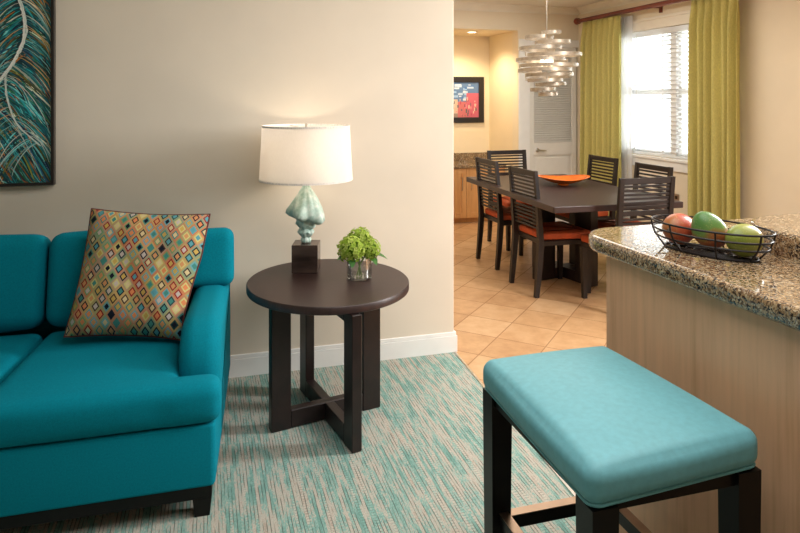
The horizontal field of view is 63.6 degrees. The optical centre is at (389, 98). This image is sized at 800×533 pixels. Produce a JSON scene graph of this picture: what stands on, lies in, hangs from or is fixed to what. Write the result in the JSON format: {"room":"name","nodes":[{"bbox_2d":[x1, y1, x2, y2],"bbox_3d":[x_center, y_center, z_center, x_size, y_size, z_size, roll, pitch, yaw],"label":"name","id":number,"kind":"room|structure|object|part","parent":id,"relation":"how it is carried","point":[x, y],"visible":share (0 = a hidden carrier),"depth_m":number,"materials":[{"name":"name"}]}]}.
{"room":"living room","nodes":[
{"label":"living room","id":0,"kind":"room"},
{"bbox_2d":[0,0,453,354],"bbox_3d":[-1.957,0.200,3.241,4.825,2.600,0.140,0,0,-16],"label":"wall","id":1,"kind":"structure","parent":0,"point":[162,106],"depth_m":3.52,"materials":[{"name":"paint"}]},
{"bbox_2d":[0,0,55,186],"bbox_3d":[-2.229,-0.147,3.066,1.150,1.150,0.045,0,0,-16],"label":"painting","id":2,"kind":"object","parent":1,"relation":"attached to","point":[27,27],"visible":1,"depth_m":3.18,"materials":[{"name":"paint"}]},
{"bbox_2d":[229,330,456,377],"bbox_3d":[-1.950,1.441,3.243,4.840,0.118,0.170,0,0,-16],"label":"baseboard","id":3,"kind":"structure","parent":1,"relation":"attached to","point":[249,364],"depth_m":3.63,"materials":[{"name":"white paint"}]},
{"bbox_2d":[0,352,575,532],"bbox_3d":[-1.140,1.515,0.393,4.825,0.030,5.785,0,0,-16],"label":"floor","id":4,"kind":"structure","parent":0,"point":[419,467],"depth_m":2.59,"materials":[{"name":"carpet"}]},
{"bbox_2d":[0,227,233,529],"bbox_3d":[-1.479,1.048,2.622,1.658,0.904,1.094,0,0,-15],"label":"sofa","id":5,"kind":"object","parent":4,"relation":"on","point":[90,425],"visible":0.73,"depth_m":2.29,"materials":[{"name":"teal fabric"}]},
{"bbox_2d":[0,334,42,383],"bbox_3d":[-1.804,1.089,2.368,0.805,0.178,0.773,0,0,-15],"label":"seat cushion","id":6,"kind":"object","parent":5,"relation":"on","point":[15,350],"depth_m":2.60,"materials":[{"name":"teal fabric"}]},
{"bbox_2d":[0,234,50,332],"bbox_3d":[-1.937,0.807,2.768,0.851,0.422,0.272,0,0,-15],"label":"cushion","id":7,"kind":"object","parent":5,"relation":"on","point":[24,258],"depth_m":2.77,"materials":[{"name":"teal fabric"}]},
{"bbox_3d":[-1.574,0.932,3.075,1.572,0.464,0.170,0,0,-15],"label":"frame","id":8,"kind":"part","parent":5,"relation":"part of","materials":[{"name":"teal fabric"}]},
{"bbox_2d":[0,331,221,447],"bbox_3d":[-1.086,1.089,2.563,0.802,0.178,0.773,0,0,-15],"label":"seat cushion","id":9,"kind":"object","parent":5,"relation":"on","point":[56,391],"depth_m":2.28,"materials":[{"name":"teal fabric"}]},
{"bbox_2d":[63,208,210,340],"bbox_3d":[-1.064,0.739,2.753,0.548,0.520,0.284,0,0,-6],"label":"throw pillow","id":10,"kind":"object","parent":5,"relation":"on","point":[138,273],"visible":0.98,"depth_m":2.68,"materials":[{"name":"fabric"}]},
{"bbox_2d":[46,227,233,326],"bbox_3d":[-1.133,0.807,2.987,0.799,0.422,0.272,0,0,-15],"label":"cushion","id":11,"kind":"object","parent":5,"relation":"on","point":[65,252],"depth_m":2.85,"materials":[{"name":"teal fabric"}]},
{"bbox_3d":[-0.682,1.466,2.343,0.066,0.068,0.066,0,0,-15],"label":"leg","id":12,"kind":"part","parent":5,"relation":"part of","materials":[{"name":"black wood"}]},
{"bbox_3d":[-0.794,1.040,2.809,0.155,0.369,0.817,0,0,-11],"label":"arm","id":13,"kind":"part","parent":5,"relation":"part of","materials":[{"name":"teal fabric"}]},
{"bbox_2d":[246,259,408,452],"bbox_3d":[-0.296,1.190,3.131,0.782,0.619,0.850,0,0,-27],"label":"side table","id":14,"kind":"object","parent":4,"relation":"on","point":[326,292],"visible":0.93,"depth_m":2.93,"materials":[{"name":"brown wood"}]},
{"bbox_3d":[-0.500,1.208,2.931,0.092,0.582,0.046,0,0,-27],"label":"leg","id":15,"kind":"part","parent":14,"relation":"part of","materials":[{"name":"brown wood"}]},
{"bbox_2d":[259,123,352,272],"bbox_3d":[-0.431,0.503,3.315,0.479,0.754,0.479,0,0,0],"label":"table lamp","id":16,"kind":"object","parent":14,"relation":"on","point":[306,155],"visible":1,"depth_m":3.15,"materials":[{"name":"white fabric"}]},
{"bbox_3d":[-0.431,0.275,3.315,0.476,0.270,0.476,0,0,0],"label":"lamp shade","id":17,"kind":"part","parent":16,"relation":"part of","materials":[{"name":"white fabric"}]},
{"bbox_3d":[-0.423,1.208,3.292,0.046,0.582,0.092,0,0,-27],"label":"leg","id":18,"kind":"part","parent":14,"relation":"part of","materials":[{"name":"brown wood"}]},
{"bbox_3d":[-0.292,1.454,3.033,0.419,0.079,0.320,0,0,27],"label":"cross rail","id":19,"kind":"part","parent":14,"relation":"part of","materials":[{"name":"brown wood"}]},
{"bbox_3d":[-0.160,1.208,2.775,0.046,0.582,0.092,0,0,-27],"label":"leg","id":20,"kind":"part","parent":14,"relation":"part of","materials":[{"name":"brown wood"}]},
{"bbox_2d":[347,258,371,280],"bbox_3d":[-0.151,0.827,3.166,0.124,0.104,0.124,0,0,-16],"label":"glass vase","id":21,"kind":"object","parent":14,"relation":"on","point":[351,276],"visible":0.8,"depth_m":3.14,"materials":[{"name":"clear glass"}]},
{"bbox_2d":[336,236,364,274],"bbox_3d":[-0.185,0.765,3.125,0.142,0.204,0.131,0,0,14],"label":"hydrangea","id":22,"kind":"object","parent":21,"relation":"in","point":[351,248],"visible":1,"depth_m":3.08,"materials":[{"name":"green plant"}]},
{"bbox_2d":[347,226,372,275],"bbox_3d":[-0.152,0.752,3.217,0.133,0.229,0.138,0,0,-16],"label":"hydrangea","id":23,"kind":"object","parent":21,"relation":"in","point":[362,234],"visible":0.53,"depth_m":3.19,"materials":[{"name":"green plant"}]},
{"bbox_2d":[356,236,386,275],"bbox_3d":[-0.098,0.771,3.177,0.131,0.192,0.121,0,0,39],"label":"hydrangea","id":24,"kind":"object","parent":21,"relation":"in","point":[371,248],"visible":0.85,"depth_m":3.14,"materials":[{"name":"green plant"}]},
{"bbox_3d":[-0.098,1.208,3.137,0.092,0.582,0.046,0,0,-27],"label":"leg","id":25,"kind":"part","parent":14,"relation":"part of","materials":[{"name":"brown wood"}]},
{"bbox_2d":[454,351,575,495],"bbox_3d":[1.105,1.500,1.038,0.076,0.006,5.786,0,0,-15],"label":"trim","id":26,"kind":"structure","parent":4,"relation":"on","point":[455,352],"depth_m":2.69,"materials":[{"name":"silver metal"}]},
{"bbox_2d":[483,346,761,532],"bbox_3d":[0.558,1.121,1.685,0.482,0.758,0.610,0,0,-16],"label":"bar stool","id":27,"kind":"object","parent":4,"relation":"on","point":[620,434],"visible":1,"depth_m":1.52,"materials":[{"name":"teal leather"}]},
{"bbox_3d":[0.314,1.177,1.887,0.064,0.646,0.064,0,0,-16],"label":"leg","id":28,"kind":"part","parent":27,"relation":"part of","materials":[{"name":"black wood"}]},
{"bbox_3d":[0.393,1.193,1.634,0.028,0.003,0.471,0,0,-16],"label":"foot plate","id":29,"kind":"part","parent":27,"relation":"part of","materials":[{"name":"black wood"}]},
{"bbox_3d":[0.485,1.213,1.929,0.292,0.003,0.030,0,0,-16],"label":"foot plate","id":30,"kind":"part","parent":27,"relation":"part of","materials":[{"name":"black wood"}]},
{"bbox_3d":[0.441,1.177,1.373,0.064,0.646,0.064,0,0,-16],"label":"leg","id":31,"kind":"part","parent":27,"relation":"part of","materials":[{"name":"black wood"}]},
{"bbox_3d":[0.552,0.871,1.694,0.392,0.032,0.543,0,0,-16],"label":"seat frame","id":32,"kind":"part","parent":27,"relation":"part of","materials":[{"name":"black wood"}]},
{"bbox_3d":[0.720,1.193,1.728,0.028,0.003,0.471,0,0,-16],"label":"foot plate","id":33,"kind":"part","parent":27,"relation":"part of","materials":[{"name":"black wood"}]},
{"bbox_3d":[0.816,1.177,1.507,0.064,0.646,0.064,0,0,-16],"label":"leg","id":34,"kind":"part","parent":27,"relation":"part of","materials":[{"name":"black wood"}]},
{"bbox_2d":[454,30,569,171],"bbox_3d":[1.251,0.200,8.078,2.060,2.600,0.760,0,0,-16],"label":"wall","id":35,"kind":"structure","parent":0,"point":[488,55],"depth_m":8.26,"materials":[{"name":"paint"}]},
{"bbox_2d":[454,77,483,122],"bbox_3d":[0.923,0.010,8.260,0.600,0.590,0.028,0,0,-16],"label":"framed picture","id":36,"kind":"object","parent":35,"relation":"attached to","point":[468,91],"visible":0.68,"depth_m":8.28,"materials":[{"name":"paper"}]},
{"bbox_2d":[454,82,478,116],"bbox_3d":[0.923,0.010,8.261,0.460,0.450,0.003,0,0,-16],"label":"print","id":37,"kind":"object","parent":36,"relation":"attached to","point":[466,94],"depth_m":8.28,"materials":[{"name":"paper"}]},
{"bbox_2d":[454,10,577,174],"bbox_3d":[0.126,0.200,7.287,4.660,2.600,0.140,0,0,-16],"label":"wall","id":38,"kind":"structure","parent":0,"point":[521,25],"depth_m":7.65,"materials":[{"name":"beige paint"}]},
{"bbox_2d":[454,2,579,14],"bbox_3d":[0.155,-1.059,7.184,4.460,0.082,0.074,0,0,-16],"label":"trim","id":39,"kind":"structure","parent":38,"relation":"attached to","point":[464,6],"depth_m":7.55,"materials":[{"name":"beige paint"}]},
{"bbox_2d":[519,39,578,169],"bbox_3d":[1.903,0.395,7.715,0.803,2.210,0.018,0,0,-16],"label":"trim","id":40,"kind":"structure","parent":38,"relation":"attached to","point":[524,86],"depth_m":7.62,"materials":[{"name":"white paint"}]},
{"bbox_2d":[530,48,575,222],"bbox_3d":[1.960,0.438,7.736,0.635,2.116,0.092,0,0,-16],"label":"door","id":41,"kind":"structure","parent":38,"relation":"in","point":[552,119],"depth_m":7.76,"materials":[{"name":"paint"}]},
{"bbox_3d":[1.953,-0.004,7.761,0.511,1.040,0.030,0,0,-16],"label":"louvre panel","id":42,"kind":"part","parent":41,"relation":"part of","materials":[{"name":"paint"}]},
{"bbox_2d":[454,0,603,6],"bbox_3d":[-0.315,-1.150,2.822,7.950,0.100,10.200,0,0,-16],"label":"ceiling","id":43,"kind":"structure","parent":0,"point":[559,3],"depth_m":7.35,"materials":[{"name":"paint"}]},
{"bbox_2d":[516,0,581,95],"bbox_3d":[1.361,-0.561,5.521,0.527,1.076,0.532,0,0,-16],"label":"pendant light","id":44,"kind":"object","parent":43,"relation":"hanging from","point":[546,59],"visible":1,"depth_m":5.44,"materials":[{"name":"silver metal"}]},
{"bbox_3d":[1.346,-0.565,5.536,0.009,1.030,0.009,0,0,7],"label":"stem","id":45,"kind":"part","parent":44,"relation":"part of","materials":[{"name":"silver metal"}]},
{"bbox_2d":[454,221,605,383],"bbox_3d":[1.312,1.515,3.315,4.550,0.030,10.050,0,0,-16],"label":"floor tile","id":46,"kind":"structure","parent":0,"point":[495,317],"depth_m":4.64,"materials":[{"name":"tile"}]},
{"bbox_2d":[454,168,504,222],"bbox_3d":[0.854,1.167,7.996,1.046,0.664,0.497,0,0,-16],"label":"base cabinet","id":47,"kind":"object","parent":46,"relation":"on","point":[465,193],"visible":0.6,"depth_m":7.79,"materials":[{"name":"brown wood"}]},
{"bbox_3d":[0.664,1.137,7.725,0.529,0.596,0.021,0,0,-16],"label":"door","id":48,"kind":"part","parent":47,"relation":"part of","materials":[{"name":"brown wood"}]},
{"bbox_2d":[454,152,505,168],"bbox_3d":[0.853,0.762,7.997,1.046,0.144,0.494,0,0,-16],"label":"countertop","id":49,"kind":"structure","parent":47,"relation":"on","point":[461,160],"depth_m":8.24,"materials":[{"name":"stone"}]},
{"bbox_3d":[1.166,1.137,7.869,0.507,0.596,0.021,0,0,-16],"label":"door","id":50,"kind":"part","parent":47,"relation":"part of","materials":[{"name":"brown wood"}]},
{"bbox_2d":[475,157,531,269],"bbox_3d":[1.104,1.023,5.924,0.506,0.958,0.462,0,0,-16],"label":"dining chair","id":51,"kind":"object","parent":46,"relation":"on","point":[499,214],"visible":0.68,"depth_m":5.85,"materials":[{"name":"brown wood"}]},
{"bbox_3d":[0.842,1.023,6.063,0.080,0.958,0.040,0,0,-16],"label":"post","id":52,"kind":"part","parent":51,"relation":"part of","materials":[{"name":"brown wood"}]},
{"bbox_3d":[0.876,0.569,5.859,0.020,0.043,0.382,0,0,-16],"label":"rail","id":53,"kind":"part","parent":51,"relation":"part of","materials":[{"name":"brown wood"}]},
{"bbox_3d":[0.956,1.023,5.667,0.080,0.958,0.040,0,0,-16],"label":"post","id":54,"kind":"part","parent":51,"relation":"part of","materials":[{"name":"brown wood"}]},
{"bbox_3d":[1.136,1.095,5.933,0.415,0.039,0.444,0,0,-16],"label":"seat frame","id":55,"kind":"part","parent":51,"relation":"part of","materials":[{"name":"brown wood"}]},
{"bbox_2d":[485,205,531,220],"bbox_3d":[1.145,1.044,5.936,0.422,0.060,0.449,0,0,-16],"label":"seat cushion","id":56,"kind":"object","parent":51,"relation":"on","point":[491,214],"depth_m":5.85,"materials":[{"name":"orange fabric"}]},
{"bbox_3d":[1.258,1.308,6.187,0.042,0.386,0.042,0,0,-16],"label":"leg","id":57,"kind":"part","parent":51,"relation":"part of","materials":[{"name":"brown wood"}]},
{"bbox_2d":[487,150,531,250],"bbox_3d":[1.309,1.023,6.644,0.462,0.958,0.506,0,0,-16],"label":"dining chair","id":58,"kind":"object","parent":46,"relation":"on","point":[506,201],"visible":0.39,"depth_m":6.82,"materials":[{"name":"brown wood"}]},
{"bbox_3d":[1.052,1.023,6.792,0.040,0.958,0.080,0,0,-16],"label":"post","id":59,"kind":"part","parent":58,"relation":"part of","materials":[{"name":"brown wood"}]},
{"bbox_3d":[1.244,0.569,6.872,0.382,0.043,0.020,0,0,-16],"label":"rail","id":60,"kind":"part","parent":58,"relation":"part of","materials":[{"name":"brown wood"}]},
{"bbox_3d":[1.250,0.795,6.851,0.378,0.034,0.018,0,0,-16],"label":"rail","id":61,"kind":"part","parent":58,"relation":"part of","materials":[{"name":"brown wood"}]},
{"bbox_3d":[1.168,1.308,6.374,0.042,0.386,0.042,0,0,-16],"label":"leg","id":62,"kind":"part","parent":58,"relation":"part of","materials":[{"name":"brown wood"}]},
{"bbox_2d":[493,196,531,206],"bbox_3d":[1.321,1.044,6.603,0.449,0.060,0.422,0,0,-16],"label":"seat cushion","id":63,"kind":"object","parent":58,"relation":"on","point":[506,201],"depth_m":6.44,"materials":[{"name":"orange fabric"}]},
{"bbox_3d":[1.448,1.023,6.905,0.040,0.958,0.080,0,0,-16],"label":"post","id":64,"kind":"part","parent":58,"relation":"part of","materials":[{"name":"brown wood"}]},
{"bbox_2d":[508,165,592,297],"bbox_3d":[1.269,1.023,5.132,0.506,0.958,0.462,0,0,-16],"label":"dining chair","id":65,"kind":"object","parent":46,"relation":"on","point":[559,233],"visible":0.89,"depth_m":5.01,"materials":[{"name":"brown wood"}]},
{"bbox_3d":[1.007,1.023,5.271,0.080,0.958,0.040,0,0,-16],"label":"post","id":66,"kind":"part","parent":65,"relation":"part of","materials":[{"name":"brown wood"}]},
{"bbox_3d":[1.041,0.569,5.066,0.020,0.043,0.382,0,0,-16],"label":"rail","id":67,"kind":"part","parent":65,"relation":"part of","materials":[{"name":"brown wood"}]},
{"bbox_3d":[1.121,1.023,4.875,0.080,0.958,0.040,0,0,-16],"label":"post","id":68,"kind":"part","parent":65,"relation":"part of","materials":[{"name":"brown wood"}]},
{"bbox_3d":[1.301,1.095,5.141,0.415,0.039,0.444,0,0,-16],"label":"seat frame","id":69,"kind":"part","parent":65,"relation":"part of","materials":[{"name":"brown wood"}]},
{"bbox_2d":[520,221,590,239],"bbox_3d":[1.310,1.044,5.143,0.422,0.060,0.449,0,0,-16],"label":"seat cushion","id":70,"kind":"object","parent":65,"relation":"on","point":[559,230],"depth_m":5.01,"materials":[{"name":"orange fabric"}]},
{"bbox_3d":[1.423,1.308,5.394,0.042,0.386,0.042,0,0,-16],"label":"leg","id":71,"kind":"part","parent":65,"relation":"part of","materials":[{"name":"brown wood"}]},
{"bbox_3d":[1.539,1.308,4.991,0.042,0.386,0.042,0,0,-16],"label":"leg","id":72,"kind":"part","parent":65,"relation":"part of","materials":[{"name":"brown wood"}]},
{"bbox_2d":[466,174,682,286],"bbox_3d":[1.447,1.127,5.492,1.040,0.745,1.800,0,0,-13],"label":"dining table","id":73,"kind":"object","parent":46,"relation":"on","point":[583,200],"visible":0.7,"depth_m":5.24,"materials":[{"name":"brown wood"}]},
{"bbox_3d":[1.284,1.149,5.381,0.180,0.700,0.080,0,0,-27],"label":"leg","id":74,"kind":"part","parent":73,"relation":"part of","materials":[{"name":"brown wood"}]},
{"bbox_2d":[538,175,589,185],"bbox_3d":[1.519,0.712,5.658,0.464,0.084,0.344,0,0,-2],"label":"serving bowl","id":75,"kind":"object","parent":73,"relation":"on","point":[564,180],"visible":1,"depth_m":5.66,"materials":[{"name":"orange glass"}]},
{"bbox_3d":[1.462,1.454,5.472,0.220,0.088,0.360,0,0,-27],"label":"cross rail","id":76,"kind":"part","parent":73,"relation":"part of","materials":[{"name":"brown wood"}]},
{"bbox_3d":[1.613,1.149,5.549,0.120,0.700,0.080,0,0,-27],"label":"leg","id":77,"kind":"part","parent":73,"relation":"part of","materials":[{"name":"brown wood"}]},
{"bbox_3d":[1.593,1.149,5.236,0.080,0.700,0.180,0,0,-27],"label":"leg","id":78,"kind":"part","parent":73,"relation":"part of","materials":[{"name":"brown wood"}]},
{"bbox_2d":[555,154,618,221],"bbox_3d":[1.794,1.023,6.059,0.506,0.958,0.462,0,0,-16],"label":"dining chair","id":79,"kind":"object","parent":46,"relation":"on","point":[602,215],"visible":0.24,"depth_m":6.00,"materials":[{"name":"brown wood"}]},
{"bbox_2d":[555,211,607,217],"bbox_3d":[1.754,1.044,6.048,0.422,0.060,0.449,0,0,-16],"label":"seat cushion","id":80,"kind":"object","parent":79,"relation":"on","point":[601,214],"depth_m":5.90,"materials":[{"name":"orange fabric"}]},
{"bbox_3d":[1.763,1.095,6.051,0.415,0.039,0.444,0,0,-16],"label":"seat frame","id":81,"kind":"part","parent":79,"relation":"part of","materials":[{"name":"brown wood"}]},
{"bbox_3d":[1.942,1.023,6.316,0.080,0.958,0.040,0,0,-16],"label":"post","id":82,"kind":"part","parent":79,"relation":"part of","materials":[{"name":"brown wood"}]},
{"bbox_3d":[2.002,0.795,6.119,0.018,0.034,0.378,0,0,-16],"label":"rail","id":83,"kind":"part","parent":79,"relation":"part of","materials":[{"name":"brown wood"}]},
{"bbox_3d":[2.023,0.569,6.125,0.020,0.043,0.382,0,0,-16],"label":"rail","id":84,"kind":"part","parent":79,"relation":"part of","materials":[{"name":"brown wood"}]},
{"bbox_3d":[2.056,1.023,5.920,0.080,0.958,0.040,0,0,-16],"label":"post","id":85,"kind":"part","parent":79,"relation":"part of","materials":[{"name":"brown wood"}]},
{"bbox_2d":[580,176,675,298],"bbox_3d":[1.722,1.023,4.712,0.462,0.958,0.506,0,0,-16],"label":"dining chair","id":86,"kind":"object","parent":46,"relation":"on","point":[620,213],"visible":0.38,"depth_m":4.50,"materials":[{"name":"brown wood"}]},
{"bbox_3d":[1.460,1.308,4.866,0.042,0.386,0.042,0,0,-16],"label":"leg","id":87,"kind":"part","parent":86,"relation":"part of","materials":[{"name":"brown wood"}]},
{"bbox_2d":[581,233,588,242],"bbox_3d":[1.711,1.044,4.753,0.449,0.060,0.422,0,0,-16],"label":"seat cushion","id":88,"kind":"object","parent":86,"relation":"on","point":[584,237],"depth_m":4.84,"materials":[{"name":"orange fabric"}]},
{"bbox_3d":[1.714,1.095,4.744,0.444,0.039,0.415,0,0,-16],"label":"seat frame","id":89,"kind":"part","parent":86,"relation":"part of","materials":[{"name":"brown wood"}]},
{"bbox_3d":[1.583,1.023,4.450,0.040,0.958,0.080,0,0,-16],"label":"post","id":90,"kind":"part","parent":86,"relation":"part of","materials":[{"name":"brown wood"}]},
{"bbox_3d":[1.782,0.795,4.505,0.378,0.034,0.018,0,0,-16],"label":"rail","id":91,"kind":"part","parent":86,"relation":"part of","materials":[{"name":"brown wood"}]},
{"bbox_3d":[1.788,0.569,4.484,0.382,0.043,0.020,0,0,-16],"label":"rail","id":92,"kind":"part","parent":86,"relation":"part of","materials":[{"name":"brown wood"}]},
{"bbox_3d":[1.979,1.023,4.564,0.040,0.958,0.080,0,0,-16],"label":"post","id":93,"kind":"part","parent":86,"relation":"part of","materials":[{"name":"brown wood"}]},
{"bbox_2d":[598,162,673,228],"bbox_3d":[1.958,1.023,5.290,0.506,0.958,0.462,0,0,-16],"label":"dining chair","id":94,"kind":"object","parent":46,"relation":"on","point":[601,223],"visible":0.27,"depth_m":5.34,"materials":[{"name":"brown wood"}]},
{"bbox_2d":[598,218,650,228],"bbox_3d":[1.917,1.044,5.278,0.422,0.060,0.449,0,0,-16],"label":"seat cushion","id":95,"kind":"object","parent":94,"relation":"on","point":[601,223],"depth_m":5.30,"materials":[{"name":"orange fabric"}]},
{"bbox_3d":[2.106,1.023,5.547,0.080,0.958,0.040,0,0,-16],"label":"post","id":96,"kind":"part","parent":94,"relation":"part of","materials":[{"name":"brown wood"}]},
{"bbox_3d":[2.186,0.569,5.355,0.020,0.043,0.382,0,0,-16],"label":"rail","id":97,"kind":"part","parent":94,"relation":"part of","materials":[{"name":"brown wood"}]},
{"bbox_3d":[2.220,1.023,5.151,0.080,0.958,0.040,0,0,-16],"label":"post","id":98,"kind":"part","parent":94,"relation":"part of","materials":[{"name":"brown wood"}]},
{"bbox_2d":[606,256,799,532],"bbox_3d":[1.481,1.018,0.812,0.620,0.963,3.145,0,0,-16],"label":"island base","id":99,"kind":"object","parent":46,"relation":"on","point":[743,364],"visible":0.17,"depth_m":1.76,"materials":[{"name":"brown wood"}]},
{"bbox_3d":[1.051,1.018,2.312,0.620,0.963,0.024,0,0,-16],"label":"panel","id":100,"kind":"part","parent":99,"relation":"part of","materials":[{"name":"brown wood"}]},
{"bbox_2d":[588,218,799,331],"bbox_3d":[1.595,0.507,0.879,0.948,0.055,3.410,0,0,-16],"label":"countertop","id":101,"kind":"structure","parent":99,"relation":"on","point":[769,288],"depth_m":1.83,"materials":[{"name":"beige stone"}]},
{"bbox_2d":[650,215,776,262],"bbox_3d":[0.999,0.435,2.016,0.222,0.089,0.382,0,0,-35],"label":"fruit basket","id":102,"kind":"object","parent":101,"relation":"on","point":[720,253],"visible":0.85,"depth_m":1.95,"materials":[{"name":"brown metal"}]},
{"bbox_2d":[662,213,692,244],"bbox_3d":[0.939,0.422,2.096,0.127,0.100,0.097,0,0,-16],"label":"mango","id":103,"kind":"object","parent":102,"relation":"in","point":[678,219],"visible":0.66,"depth_m":2.06,"materials":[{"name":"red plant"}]},
{"bbox_2d":[691,211,727,247],"bbox_3d":[0.997,0.407,2.012,0.106,0.114,0.096,0,0,-16],"label":"mango","id":104,"kind":"object","parent":102,"relation":"in","point":[703,220],"visible":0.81,"depth_m":1.98,"materials":[{"name":"green plant"}]},
{"bbox_2d":[725,224,763,256],"bbox_3d":[1.060,0.423,1.931,0.112,0.099,0.103,0,0,11],"label":"mango","id":105,"kind":"object","parent":102,"relation":"in","point":[745,229],"visible":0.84,"depth_m":1.90,"materials":[{"name":"green plant"}]},
{"bbox_2d":[750,213,799,260],"bbox_3d":[1.817,0.444,0.792,0.550,0.072,3.120,0,0,-16],"label":"raised ledge","id":106,"kind":"object","parent":101,"relation":"on","point":[786,226],"visible":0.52,"depth_m":2.01,"materials":[{"name":"stone"}]},
{"bbox_2d":[578,0,799,221],"bbox_3d":[3.610,0.200,3.480,0.140,2.600,9.100,0,0,-16],"label":"wall","id":107,"kind":"structure","parent":0,"point":[769,90],"depth_m":5.23,"materials":[{"name":"beige paint"}]},
{"bbox_2d":[576,0,643,13],"bbox_3d":[3.517,-1.059,3.415,0.074,0.082,9.025,0,0,-16],"label":"trim","id":108,"kind":"structure","parent":107,"relation":"attached to","point":[605,4],"depth_m":7.28,"materials":[{"name":"beige paint"}]},
{"bbox_2d":[574,0,689,24],"bbox_3d":[2.651,-0.908,6.263,0.170,0.100,2.936,0,0,-16],"label":"curtain rod","id":109,"kind":"object","parent":107,"relation":"attached to","point":[660,4],"visible":0.97,"depth_m":6.62,"materials":[{"name":"brown wood"}]},
{"bbox_2d":[580,15,621,215],"bbox_3d":[2.347,0.300,7.145,0.116,2.376,0.711,0,0,-16],"label":"curtain","id":110,"kind":"object","parent":109,"relation":"hanging from","point":[600,44],"visible":0.7,"depth_m":7.17,"materials":[{"name":"green fabric"}]},
{"bbox_2d":[621,15,632,218],"bbox_3d":[2.521,0.305,6.846,0.024,2.366,0.192,0,0,-16],"label":"sheer curtain","id":111,"kind":"object","parent":109,"relation":"hanging from","point":[627,21],"visible":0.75,"depth_m":6.86,"materials":[{"name":"white fabric"}]},
{"bbox_2d":[688,0,739,219],"bbox_3d":[2.804,0.300,5.562,0.099,2.376,0.551,0,0,-16],"label":"curtain","id":112,"kind":"object","parent":109,"relation":"hanging from","point":[714,25],"visible":0.79,"depth_m":5.54,"materials":[{"name":"green fabric"}]},
{"bbox_2d":[632,10,689,173],"bbox_3d":[2.777,-0.065,6.310,0.162,1.526,1.660,0,0,-16],"label":"window","id":113,"kind":"structure","parent":107,"relation":"in","point":[678,18],"depth_m":6.47,"materials":[{"name":"white paint"}]},
{"bbox_3d":[2.708,-0.379,6.683,0.004,0.548,0.635,0,0,-16],"label":"pane","id":114,"kind":"part","parent":113,"relation":"part of","materials":[{"name":"clear glass"}]},
{"bbox_3d":[2.708,0.236,6.683,0.004,0.573,0.635,0,0,-16],"label":"pane","id":115,"kind":"part","parent":113,"relation":"part of","materials":[{"name":"clear glass"}]},
{"bbox_3d":[2.744,0.638,6.301,0.090,0.119,1.620,0,0,-16],"label":"sill","id":116,"kind":"part","parent":113,"relation":"part of","materials":[{"name":"white paint"}]},
{"bbox_2d":[632,24,688,159],"bbox_3d":[2.751,-0.066,6.303,0.064,1.279,1.464,0,0,-16],"label":"window blind","id":117,"kind":"object","parent":113,"relation":"attached to","point":[681,28],"visible":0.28,"depth_m":6.46,"materials":[{"name":"white plastic"}]},
{"bbox_3d":[2.757,0.563,6.304,0.048,0.022,1.456,0,0,-16],"label":"rail","id":118,"kind":"part","parent":117,"relation":"part of","materials":[{"name":"white"}]},
{"bbox_3d":[2.714,-0.125,6.292,0.032,1.406,1.660,0,0,-16],"label":"casing","id":119,"kind":"part","parent":113,"relation":"part of","materials":[{"name":"beige paint"}]},
{"bbox_3d":[2.922,-0.379,5.938,0.004,0.548,0.595,0,0,-16],"label":"pane","id":120,"kind":"part","parent":113,"relation":"part of","materials":[{"name":"clear glass"}]},
{"bbox_3d":[2.922,0.236,5.938,0.004,0.573,0.595,0,0,-16],"label":"pane","id":121,"kind":"part","parent":113,"relation":"part of","materials":[{"name":"clear glass"}]},
{"bbox_2d":[674,194,678,200],"bbox_3d":[2.753,0.970,6.199,0.008,0.116,0.072,0,0,-16],"label":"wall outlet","id":122,"kind":"object","parent":107,"relation":"attached to","point":[676,196],"visible":0.41,"depth_m":6.19,"materials":[{"name":"beige plastic"}]}
]}

